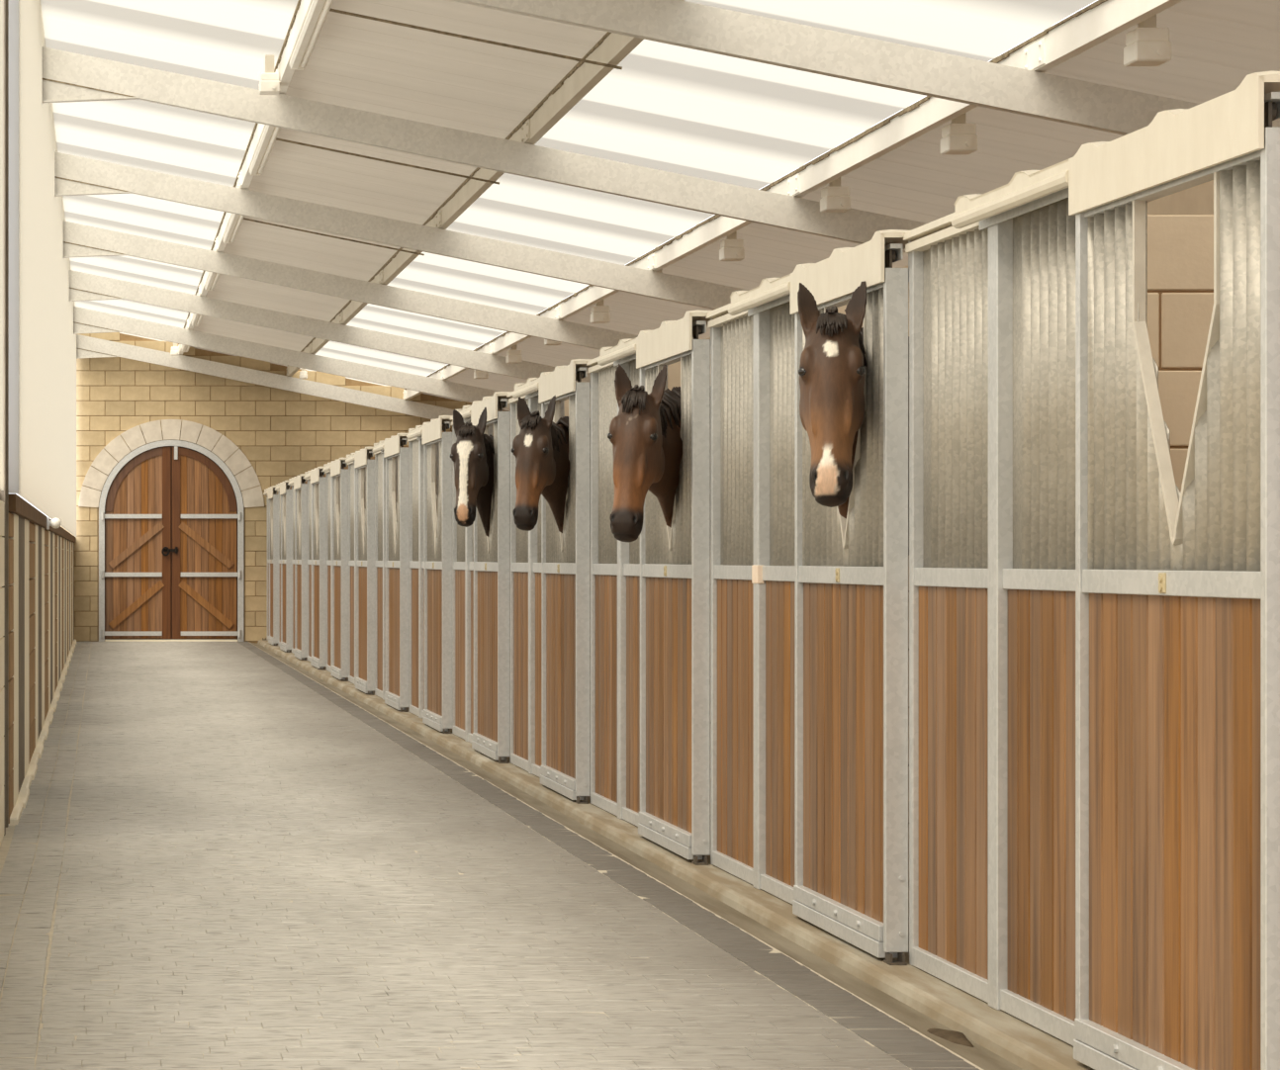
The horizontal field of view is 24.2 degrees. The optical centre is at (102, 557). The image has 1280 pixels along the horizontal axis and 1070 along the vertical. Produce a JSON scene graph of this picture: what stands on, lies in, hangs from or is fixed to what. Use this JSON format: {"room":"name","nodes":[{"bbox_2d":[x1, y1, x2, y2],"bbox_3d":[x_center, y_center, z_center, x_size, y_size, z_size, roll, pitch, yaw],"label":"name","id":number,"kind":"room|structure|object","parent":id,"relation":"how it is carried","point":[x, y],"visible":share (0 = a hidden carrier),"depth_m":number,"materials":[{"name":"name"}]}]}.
{"room":"horse stable","nodes":[
{"label":"horse stable","id":0,"kind":"room"},
{"bbox_2d":[0,0,4,845],"bbox_3d":[-0.612,-1.115,4.950,0.277,5.300,17.900,0,0,0],"label":"wall","id":1,"kind":"structure","parent":0,"point":[2,503],"depth_m":13.61,"materials":[{"name":"beige paint"}]},
{"bbox_2d":[8,0,76,825],"bbox_3d":[-0.582,-1.115,30.175,0.337,5.300,31.550,0,0,0],"label":"wall","id":2,"kind":"structure","parent":0,"point":[42,338],"depth_m":18.44,"materials":[{"name":"white paint"}]},
{"bbox_2d":[46,516,61,530],"bbox_3d":[-0.379,-0.265,22.300,0.112,0.100,0.120,0,0,0],"label":"wall lamp","id":3,"kind":"object","parent":2,"relation":"attached to","point":[55,522],"visible":1,"depth_m":22.26,"materials":[{"name":"glass"}]},
{"bbox_2d":[76,334,454,419],"bbox_3d":[2.995,-2.748,45.760,6.870,1.612,0.140,0,0,0],"label":"roof beam","id":4,"kind":"structure","parent":2,"relation":"attached to","point":[86,346],"depth_m":45.74,"materials":[{"name":"white wood"}]},
{"bbox_2d":[73,306,509,409],"bbox_3d":[2.995,-2.748,40.700,6.870,1.612,0.140,0,0,0],"label":"roof beam","id":5,"kind":"structure","parent":2,"relation":"attached to","point":[85,320],"depth_m":40.68,"materials":[{"name":"white wood"}]},
{"bbox_2d":[68,268,590,382],"bbox_3d":[2.995,-2.748,35.530,6.870,1.612,0.140,0,0,0],"label":"roof beam","id":6,"kind":"structure","parent":2,"relation":"attached to","point":[82,286],"depth_m":35.51,"materials":[{"name":"white wood"}]},
{"bbox_2d":[63,220,638,350],"bbox_3d":[2.995,-2.748,30.360,6.870,1.612,0.140,0,0,0],"label":"roof beam","id":7,"kind":"structure","parent":2,"relation":"attached to","point":[79,240],"depth_m":30.34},
{"bbox_2d":[54,151,748,309],"bbox_3d":[2.995,-2.748,25.190,6.870,1.612,0.140,0,0,0],"label":"roof beam","id":8,"kind":"structure","parent":2,"relation":"attached to","point":[74,175],"depth_m":25.17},
{"bbox_2d":[42,46,925,252],"bbox_3d":[2.995,-2.748,20.020,6.870,1.612,0.140,0,0,0],"label":"roof beam","id":9,"kind":"structure","parent":2,"relation":"attached to","point":[67,76],"depth_m":20.00,"materials":[{"name":"white wood"}]},
{"bbox_2d":[450,0,1279,135],"bbox_3d":[2.995,-2.748,14.850,6.870,1.612,0.140,0,0,0],"label":"roof beam","id":10,"kind":"structure","parent":2,"relation":"attached to","point":[679,23],"depth_m":14.83,"materials":[{"name":"white wood"}]},
{"bbox_2d":[60,332,509,643],"bbox_3d":[2.901,-1.123,46.089,7.638,5.316,0.322,0,0,0],"label":"wall","id":11,"kind":"structure","parent":0,"point":[267,437],"depth_m":45.95,"materials":[{"name":"beige brick"}]},
{"bbox_2d":[98,440,243,641],"bbox_3d":[1.084,-0.262,45.977,2.300,3.213,0.185,0,0,0],"label":"door","id":12,"kind":"structure","parent":11,"relation":"in","point":[171,511],"depth_m":45.96,"materials":[{"name":"wood"}]},
{"bbox_2d":[0,641,983,1069],"bbox_3d":[0.775,1.433,21.125,3.050,0.204,50.250,0,0,0],"label":"floor","id":13,"kind":"structure","parent":0,"point":[216,858],"depth_m":10.45,"materials":[{"name":"grey concrete"}]},
{"bbox_2d":[0,0,8,835],"bbox_3d":[-0.610,-1.165,14.150,0.280,5.200,0.500,0,0,0],"label":"post","id":14,"kind":"object","parent":13,"relation":"on","point":[4,495],"visible":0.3,"depth_m":14.33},
{"bbox_2d":[250,642,1023,1069],"bbox_3d":[2.375,1.412,20.975,0.175,0.146,49.950,0,0,0],"label":"gutter","id":15,"kind":"object","parent":13,"relation":"on","point":[978,1055],"visible":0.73,"depth_m":10.97,"materials":[{"name":"grey concrete"}]},
{"bbox_2d":[926,1028,973,1047],"bbox_3d":[2.400,1.357,8.190,0.114,0.024,0.308,0,0,0],"label":"mud patch","id":16,"kind":"object","parent":15,"relation":"on","point":[958,1038],"visible":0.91,"depth_m":8.15,"materials":[{"name":"brown soil"}]},
{"bbox_2d":[40,0,1279,410],"bbox_3d":[3.025,-3.029,21.509,7.450,1.498,49.971,0,0,0],"label":"ceiling","id":17,"kind":"structure","parent":0,"point":[670,108],"depth_m":20.07,"materials":[{"name":"white"}]},
{"bbox_2d":[178,0,312,355],"bbox_3d":[1.222,-3.301,20.975,0.085,0.172,49.950,0,0,0],"label":"purlin","id":18,"kind":"object","parent":17,"relation":"attached to","point":[243,178],"visible":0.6,"depth_m":22.59,"materials":[{"name":"white wood"}]},
{"bbox_2d":[170,342,179,355],"bbox_3d":[1.110,-3.264,44.592,0.136,0.288,0.152,0,0,0],"label":"lamp","id":19,"kind":"object","parent":18,"relation":"attached to","point":[174,350],"visible":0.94,"depth_m":44.54,"materials":[{"name":"white plastic"}]},
{"bbox_2d":[181,344,189,352],"bbox_3d":[1.260,-3.186,42.825,0.111,0.055,3.290,0,0,0],"label":"strip light","id":20,"kind":"object","parent":18,"relation":"attached to","point":[185,348],"visible":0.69,"depth_m":43.83,"materials":[{"name":"white plastic"}]},
{"bbox_2d":[191,313,202,325],"bbox_3d":[1.260,-3.186,37.710,0.111,0.055,3.400,0,0,0],"label":"strip light","id":21,"kind":"object","parent":18,"relation":"attached to","point":[197,319],"visible":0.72,"depth_m":38.51,"materials":[{"name":"white plastic"}]},
{"bbox_2d":[204,272,220,290],"bbox_3d":[1.260,-3.186,32.540,0.111,0.055,3.400,0,0,0],"label":"strip light","id":22,"kind":"object","parent":18,"relation":"attached to","point":[212,277],"visible":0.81,"depth_m":33.21,"materials":[{"name":"white plastic"}]},
{"bbox_2d":[222,213,244,243],"bbox_3d":[1.260,-3.186,27.370,0.111,0.055,3.400,0,0,0],"label":"strip light","id":23,"kind":"object","parent":18,"relation":"attached to","point":[228,238],"visible":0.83,"depth_m":27.84,"materials":[{"name":"white plastic"}]},
{"bbox_2d":[249,124,280,175],"bbox_3d":[1.260,-3.186,22.200,0.111,0.055,3.400,0,0,0],"label":"strip light","id":24,"kind":"object","parent":18,"relation":"attached to","point":[269,136],"visible":0.83,"depth_m":22.46,"materials":[{"name":"white plastic"}]},
{"bbox_2d":[259,54,279,94],"bbox_3d":[1.130,-3.276,19.612,0.139,0.256,0.156,0,0,0],"label":"lamp","id":25,"kind":"object","parent":18,"relation":"attached to","point":[269,84],"visible":1,"depth_m":19.56,"materials":[{"name":"white plastic"}]},
{"bbox_2d":[288,0,333,70],"bbox_3d":[1.260,-3.186,17.030,0.111,0.055,3.400,0,0,0],"label":"strip light","id":26,"kind":"object","parent":18,"relation":"attached to","point":[298,61],"visible":1,"depth_m":17.48,"materials":[{"name":"white plastic"}]},
{"bbox_2d":[243,217,424,255],"bbox_3d":[2.120,-3.017,27.120,1.783,0.371,0.018,0,0,0],"label":"rod","id":27,"kind":"object","parent":18,"relation":"attached to","point":[243,218],"visible":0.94,"depth_m":27.11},
{"bbox_2d":[275,137,499,184],"bbox_3d":[2.120,-3.017,21.950,1.783,0.371,0.018,0,0,0],"label":"rod","id":28,"kind":"object","parent":18,"relation":"attached to","point":[277,138],"visible":0.91,"depth_m":21.95,"materials":[{"name":"brown metal"}]},
{"bbox_2d":[329,8,622,69],"bbox_3d":[2.120,-3.017,16.780,1.783,0.371,0.018,0,0,0],"label":"rod","id":29,"kind":"object","parent":18,"relation":"attached to","point":[330,10],"visible":0.91,"depth_m":16.77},
{"bbox_2d":[299,367,307,378],"bbox_3d":[3.100,-2.886,44.693,0.119,0.248,0.133,0,0,0],"label":"lamp","id":30,"kind":"object","parent":17,"relation":"hanging from","point":[303,374],"visible":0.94,"depth_m":44.65,"materials":[{"name":"white plastic"}]},
{"bbox_2d":[473,369,488,378],"bbox_3d":[5.000,-2.498,38.240,0.170,0.265,0.190,0,0,0],"label":"lamp","id":31,"kind":"object","parent":17,"relation":"hanging from","point":[478,374],"visible":0.59,"depth_m":38.16,"materials":[{"name":"white plastic"}]},
{"bbox_2d":[286,0,684,376],"bbox_3d":[2.953,-2.955,20.975,0.085,0.172,49.950,0,0,0],"label":"purlin","id":32,"kind":"object","parent":17,"relation":"attached to","point":[611,48],"visible":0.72,"depth_m":19.82,"materials":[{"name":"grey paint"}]},
{"bbox_2d":[505,344,521,364],"bbox_3d":[5.000,-2.498,35.190,0.170,0.265,0.190,0,0,0],"label":"lamp","id":33,"kind":"object","parent":17,"relation":"hanging from","point":[513,356],"visible":0.95,"depth_m":35.12,"materials":[{"name":"white plastic"}]},
{"bbox_2d":[544,339,561,345],"bbox_3d":[5.000,-2.498,32.140,0.170,0.265,0.190,0,0,0],"label":"lamp","id":34,"kind":"object","parent":17,"relation":"hanging from","point":[546,341],"visible":0.22,"depth_m":32.06,"materials":[{"name":"white plastic"}]},
{"bbox_2d":[590,299,609,323],"bbox_3d":[5.000,-2.498,29.090,0.170,0.265,0.190,0,0,0],"label":"lamp","id":35,"kind":"object","parent":17,"relation":"hanging from","point":[599,314],"visible":0.96,"depth_m":29.02,"materials":[{"name":"white plastic"}]},
{"bbox_2d":[719,230,744,261],"bbox_3d":[5.000,-2.498,22.990,0.170,0.265,0.190,0,0,0],"label":"lamp","id":36,"kind":"object","parent":17,"relation":"hanging from","point":[732,249],"visible":0.97,"depth_m":22.92,"materials":[{"name":"white plastic"}]},
{"bbox_2d":[403,0,1183,400],"bbox_3d":[4.803,-2.585,20.975,0.085,0.172,49.950,0,0,0],"label":"purlin","id":37,"kind":"object","parent":17,"relation":"attached to","point":[1100,21],"visible":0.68,"depth_m":17.75,"materials":[{"name":"white wood"}]},
{"bbox_2d":[820,177,850,212],"bbox_3d":[5.000,-2.498,19.740,0.170,0.265,0.190,0,0,0],"label":"lamp","id":38,"kind":"object","parent":17,"relation":"hanging from","point":[836,198],"visible":0.94,"depth_m":19.67,"materials":[{"name":"white plastic"}]},
{"bbox_2d":[940,112,977,154],"bbox_3d":[5.000,-2.498,16.890,0.170,0.265,0.190,0,0,0],"label":"lamp","id":39,"kind":"object","parent":17,"relation":"hanging from","point":[959,137],"visible":0.95,"depth_m":16.82,"materials":[{"name":"white plastic"}]},
{"bbox_2d":[1123,14,1171,66],"bbox_3d":[5.000,-2.498,13.840,0.170,0.265,0.190,0,0,0],"label":"lamp","id":40,"kind":"object","parent":17,"relation":"hanging from","point":[1147,45],"visible":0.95,"depth_m":13.77,"materials":[{"name":"white plastic"}]},
{"bbox_2d":[509,740,909,942],"bbox_3d":[4.610,1.435,21.125,3.980,0.200,50.250,0,0,0],"label":"floor","id":41,"kind":"structure","parent":0,"point":[509,741],"depth_m":11.06,"materials":[{"name":"concrete"}]},
{"bbox_2d":[323,473,326,663],"bbox_3d":[4.575,0.141,36.419,3.750,2.388,0.182,0,0,0],"label":"wall","id":42,"kind":"structure","parent":41,"relation":"on","point":[324,475],"depth_m":36.32,"materials":[{"name":"grey metal"}]},
{"bbox_2d":[449,407,510,548],"bbox_3d":[3.789,0.192,18.997,3.214,2.320,0.810,0,0,-7],"label":"horse","id":43,"kind":"object","parent":41,"relation":"on","point":[472,454],"visible":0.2,"depth_m":18.52},
{"bbox_2d":[509,418,510,740],"bbox_3d":[4.575,0.141,21.169,3.750,2.388,0.182,0,0,0],"label":"wall","id":44,"kind":"structure","parent":41,"relation":"on","point":[509,418],"depth_m":21.08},
{"bbox_2d":[510,395,569,533],"bbox_3d":[3.768,0.239,15.950,3.257,2.226,0.795,0,0,-7],"label":"horse","id":45,"kind":"object","parent":41,"relation":"on","point":[540,450],"visible":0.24,"depth_m":15.49},
{"bbox_2d":[564,399,568,416],"bbox_3d":[4.575,0.141,18.114,3.750,2.388,0.191,0,0,0],"label":"wall","id":46,"kind":"structure","parent":41,"relation":"on","point":[566,401],"depth_m":18.02,"materials":[{"name":"beige brick"}]},
{"bbox_2d":[607,364,682,543],"bbox_3d":[3.747,0.256,12.889,3.296,2.192,0.825,0,0,-8],"label":"horse","id":47,"kind":"object","parent":41,"relation":"on","point":[644,435],"visible":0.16,"depth_m":12.38},
{"bbox_2d":[667,361,680,390],"bbox_3d":[4.575,0.141,15.065,3.750,2.388,0.191,0,0,0],"label":"wall","id":48,"kind":"structure","parent":41,"relation":"on","point":[674,370],"depth_m":14.97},
{"bbox_2d":[257,640,1094,1069],"bbox_3d":[2.595,1.399,20.975,0.310,0.176,49.950,0,0,0],"label":"kerb","id":49,"kind":"object","parent":41,"relation":"on","point":[1008,1037],"visible":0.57,"depth_m":10.40,"materials":[{"name":"concrete"}]},
{"bbox_2d":[262,492,276,640],"bbox_3d":[2.595,0.149,45.049,0.130,2.328,1.862,0,0,0],"label":"partition panel","id":50,"kind":"object","parent":49,"relation":"on","point":[276,493],"visible":0.11,"depth_m":45.70,"materials":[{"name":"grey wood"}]},
{"bbox_2d":[263,485,276,499],"bbox_3d":[2.578,-0.976,44.403,0.156,0.174,3.040,0,0,0],"label":"hood","id":51,"kind":"object","parent":50,"relation":"on","point":[269,492],"visible":0.89,"depth_m":43.53,"materials":[{"name":"metal"}]},
{"bbox_2d":[268,494,277,644],"bbox_3d":[2.554,0.182,43.495,0.092,2.235,1.237,0,0,0],"label":"door","id":52,"kind":"structure","parent":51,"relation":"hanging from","point":[273,502],"depth_m":42.88,"materials":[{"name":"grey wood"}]},
{"bbox_2d":[274,487,289,646],"bbox_3d":[2.595,0.149,41.999,0.130,2.328,1.862,0,0,0],"label":"partition panel","id":53,"kind":"object","parent":49,"relation":"on","point":[279,495],"visible":0.1,"depth_m":42.83,"materials":[{"name":"grey metal"}]},
{"bbox_2d":[274,480,290,494],"bbox_3d":[2.578,-0.976,41.353,0.156,0.174,3.040,0,0,0],"label":"hood","id":54,"kind":"object","parent":53,"relation":"on","point":[284,486],"visible":0.8,"depth_m":40.46,"materials":[{"name":"metal"}]},
{"bbox_2d":[279,489,291,651],"bbox_3d":[2.554,0.182,40.446,0.092,2.235,1.237,0,0,0],"label":"door","id":55,"kind":"structure","parent":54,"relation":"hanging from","point":[286,499],"depth_m":39.84,"materials":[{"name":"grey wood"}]},
{"bbox_2d":[286,481,305,653],"bbox_3d":[2.595,0.149,38.949,0.130,2.328,1.862,0,0,0],"label":"partition panel","id":56,"kind":"object","parent":49,"relation":"on","point":[292,486],"visible":0.12,"depth_m":39.76,"materials":[{"name":"grey metal"}]},
{"bbox_2d":[287,473,306,489],"bbox_3d":[2.578,-0.976,38.303,0.156,0.174,3.040,0,0,0],"label":"hood","id":57,"kind":"object","parent":56,"relation":"on","point":[297,481],"visible":0.86,"depth_m":37.37,"materials":[{"name":"metal"}]},
{"bbox_2d":[294,483,307,659],"bbox_3d":[2.554,0.182,37.395,0.092,2.235,1.237,0,0,0],"label":"door","id":58,"kind":"structure","parent":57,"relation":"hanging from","point":[301,495],"depth_m":37.08,"materials":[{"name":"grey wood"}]},
{"bbox_2d":[301,475,323,661],"bbox_3d":[2.595,0.149,35.899,0.130,2.328,1.862,0,0,0],"label":"partition panel","id":59,"kind":"object","parent":49,"relation":"on","point":[308,480],"visible":0.17,"depth_m":36.54,"materials":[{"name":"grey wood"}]},
{"bbox_2d":[303,466,324,483],"bbox_3d":[2.578,-0.976,35.253,0.156,0.174,3.040,0,0,0],"label":"hood","id":60,"kind":"object","parent":59,"relation":"on","point":[315,475],"visible":0.84,"depth_m":34.30,"materials":[{"name":"metal"}]},
{"bbox_2d":[310,477,325,668],"bbox_3d":[2.554,0.182,34.346,0.092,2.235,1.237,0,0,0],"label":"door","id":61,"kind":"structure","parent":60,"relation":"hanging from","point":[318,661],"depth_m":34.12,"materials":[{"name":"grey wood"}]},
{"bbox_2d":[320,468,344,672],"bbox_3d":[2.595,0.149,32.849,0.130,2.328,1.862,0,0,0],"label":"partition panel","id":62,"kind":"object","parent":49,"relation":"on","point":[328,665],"visible":0.27,"depth_m":33.34,"materials":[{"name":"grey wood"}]},
{"bbox_2d":[322,457,346,476],"bbox_3d":[2.578,-0.976,32.203,0.156,0.174,3.040,0,0,0],"label":"hood","id":63,"kind":"object","parent":62,"relation":"on","point":[334,467],"visible":0.85,"depth_m":31.31,"materials":[{"name":"metal"}]},
{"bbox_2d":[331,469,348,679],"bbox_3d":[2.554,0.182,31.296,0.092,2.235,1.237,0,0,0],"label":"door","id":64,"kind":"structure","parent":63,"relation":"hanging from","point":[339,668],"depth_m":30.99,"materials":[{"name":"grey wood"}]},
{"bbox_2d":[341,458,368,685],"bbox_3d":[2.595,0.149,29.799,0.130,2.328,1.862,0,0,0],"label":"partition panel","id":65,"kind":"object","parent":49,"relation":"on","point":[351,471],"visible":0.42,"depth_m":30.31,"materials":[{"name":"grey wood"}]},
{"bbox_2d":[345,447,373,468],"bbox_3d":[2.578,-0.976,29.153,0.156,0.174,3.040,0,0,0],"label":"hood","id":66,"kind":"object","parent":65,"relation":"on","point":[359,458],"visible":0.93,"depth_m":28.19,"materials":[{"name":"metal"}]},
{"bbox_2d":[355,459,374,693],"bbox_3d":[2.554,0.182,28.245,0.092,2.235,1.237,0,0,0],"label":"door","id":67,"kind":"structure","parent":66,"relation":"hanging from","point":[365,511],"depth_m":28.01,"materials":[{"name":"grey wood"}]},
{"bbox_2d":[367,447,400,700],"bbox_3d":[2.595,0.149,26.749,0.130,2.328,1.862,0,0,0],"label":"partition panel","id":68,"kind":"object","parent":49,"relation":"on","point":[380,461],"visible":0.38,"depth_m":27.25,"materials":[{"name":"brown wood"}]},
{"bbox_2d":[372,433,408,457],"bbox_3d":[2.578,-0.976,26.103,0.156,0.174,3.040,0,0,0],"label":"hood","id":69,"kind":"object","parent":68,"relation":"on","point":[391,446],"visible":0.96,"depth_m":25.19,"materials":[{"name":"metal"}]},
{"bbox_2d":[384,447,408,710],"bbox_3d":[2.554,0.182,25.195,0.092,2.235,1.237,0,0,0],"label":"door","id":70,"kind":"structure","parent":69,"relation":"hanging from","point":[397,515],"depth_m":25.03,"materials":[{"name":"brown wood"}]},
{"bbox_2d":[399,437,439,718],"bbox_3d":[2.595,0.149,23.699,0.130,2.328,1.862,0,0,0],"label":"partition panel","id":71,"kind":"object","parent":49,"relation":"on","point":[415,449],"visible":0.44,"depth_m":24.03,"materials":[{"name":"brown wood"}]},
{"bbox_2d":[406,415,453,445],"bbox_3d":[2.578,-0.976,23.053,0.156,0.174,3.040,0,0,0],"label":"hood","id":72,"kind":"object","parent":71,"relation":"on","point":[427,432],"visible":0.97,"depth_m":22.14,"materials":[{"name":"metal"}]},
{"bbox_2d":[422,432,452,731],"bbox_3d":[2.554,0.182,22.145,0.092,2.235,1.237,0,0,0],"label":"door","id":73,"kind":"structure","parent":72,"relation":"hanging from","point":[437,711],"depth_m":21.95,"materials":[{"name":"brown wood"}]},
{"bbox_2d":[442,420,493,742],"bbox_3d":[2.595,0.149,20.649,0.130,2.328,1.862,0,0,0],"label":"partition panel","id":74,"kind":"object","parent":49,"relation":"on","point":[462,536],"visible":0.27,"depth_m":21.05,"materials":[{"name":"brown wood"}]},
{"bbox_2d":[449,391,511,426],"bbox_3d":[2.578,-0.976,20.003,0.156,0.174,3.040,0,0,0],"label":"hood","id":75,"kind":"object","parent":74,"relation":"on","point":[500,401],"visible":0.78,"depth_m":18.90,"materials":[{"name":"metal"}]},
{"bbox_2d":[471,411,509,760],"bbox_3d":[2.554,0.182,19.096,0.092,2.235,1.237,0,0,0],"label":"door","id":76,"kind":"structure","parent":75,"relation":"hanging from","point":[491,735],"depth_m":18.84,"materials":[{"name":"brown wood"}]},
{"bbox_2d":[497,395,564,777],"bbox_3d":[2.595,0.149,17.599,0.130,2.328,1.862,0,0,0],"label":"partition panel","id":77,"kind":"object","parent":49,"relation":"on","point":[525,546],"visible":0.44,"depth_m":17.90,"materials":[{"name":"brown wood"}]},
{"bbox_2d":[506,359,592,403],"bbox_3d":[2.578,-0.976,16.953,0.156,0.174,3.040,0,0,0],"label":"hood","id":78,"kind":"object","parent":77,"relation":"attached to","point":[560,382],"visible":0.99,"depth_m":16.08,"materials":[{"name":"metal"}]},
{"bbox_2d":[540,382,590,800],"bbox_3d":[2.554,0.182,16.046,0.092,2.235,1.237,0,0,0],"label":"door","id":79,"kind":"structure","parent":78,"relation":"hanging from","point":[565,768],"depth_m":15.77,"materials":[{"name":"brown wood"}]},
{"bbox_2d":[575,359,667,826],"bbox_3d":[2.595,0.149,14.549,0.130,2.328,1.862,0,0,0],"label":"partition panel","id":80,"kind":"object","parent":49,"relation":"on","point":[614,564],"visible":0.53,"depth_m":14.88,"materials":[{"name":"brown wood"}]},
{"bbox_2d":[586,310,714,368],"bbox_3d":[2.578,-0.976,13.903,0.156,0.174,3.040,0,0,0],"label":"hood","id":81,"kind":"object","parent":80,"relation":"on","point":[673,338],"visible":0.97,"depth_m":13.05,"materials":[{"name":"metal"}]},
{"bbox_2d":[638,339,710,859],"bbox_3d":[2.554,0.182,12.995,0.092,2.235,1.237,0,0,0],"label":"door","id":82,"kind":"structure","parent":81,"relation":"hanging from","point":[675,812],"depth_m":12.70,"materials":[{"name":"brown wood"}]},
{"bbox_2d":[691,301,794,905],"bbox_3d":[2.595,0.149,11.499,0.130,2.328,1.862,0,0,0],"label":"partition panel","id":83,"kind":"object","parent":49,"relation":"on","point":[752,358],"visible":0.65,"depth_m":11.67,"materials":[{"name":"brown wood"}]},
{"bbox_2d":[705,229,914,318],"bbox_3d":[2.578,-0.976,10.853,0.156,0.174,3.040,0,0,0],"label":"cover","id":84,"kind":"object","parent":83,"relation":"on","point":[837,276],"visible":0.95,"depth_m":9.98,"materials":[{"name":"metal"}]},
{"bbox_2d":[792,268,908,958],"bbox_3d":[2.554,0.182,9.945,0.092,2.235,1.237,0,0,0],"label":"door","id":85,"kind":"structure","parent":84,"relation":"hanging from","point":[851,573],"depth_m":9.69,"materials":[{"name":"brown wood"}]},
{"bbox_2d":[883,197,1075,1046],"bbox_3d":[2.595,0.149,8.449,0.130,2.328,1.862,0,0,0],"label":"partition panel","id":86,"kind":"object","parent":49,"relation":"on","point":[992,309],"visible":0.73,"depth_m":8.38,"materials":[{"name":"metal"}]},
{"bbox_2d":[903,71,1279,240],"bbox_3d":[2.578,-0.976,7.803,0.156,0.174,3.040,0,0,0],"label":"cover","id":87,"kind":"object","parent":86,"relation":"attached to","point":[1177,143],"visible":0.99,"depth_m":6.99,"materials":[{"name":"metal"}]},
{"bbox_2d":[1073,127,1279,1069],"bbox_3d":[2.554,0.182,6.896,0.092,2.235,1.237,0,0,0],"label":"door","id":88,"kind":"structure","parent":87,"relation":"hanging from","point":[1177,593],"depth_m":6.86,"materials":[{"name":"wood"}]},
{"bbox_2d":[797,280,909,555],"bbox_3d":[3.816,0.221,9.858,3.161,2.261,0.788,0,0,-6],"label":"horse","id":89,"kind":"object","parent":41,"relation":"on","point":[831,371],"visible":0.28,"depth_m":9.40},
{"bbox_2d":[837,302,909,881],"bbox_3d":[4.575,0.141,12.014,3.750,2.388,0.191,0,0,0],"label":"wall","id":90,"kind":"structure","parent":41,"relation":"on","point":[841,310],"depth_m":11.92,"materials":[{"name":"grey metal"}]},
{"bbox_2d":[1147,214,1213,491],"bbox_3d":[4.575,0.141,8.964,3.750,2.388,0.191,0,0,0],"label":"wall","id":91,"kind":"structure","parent":41,"relation":"on","point":[1180,247],"depth_m":8.87,"materials":[{"name":"beige brick"}]},
{"bbox_2d":[706,180,1213,339],"bbox_3d":[6.575,-0.440,20.975,0.250,3.950,49.950,0,0,0],"label":"wall","id":92,"kind":"structure","parent":0,"point":[1199,199],"depth_m":17.20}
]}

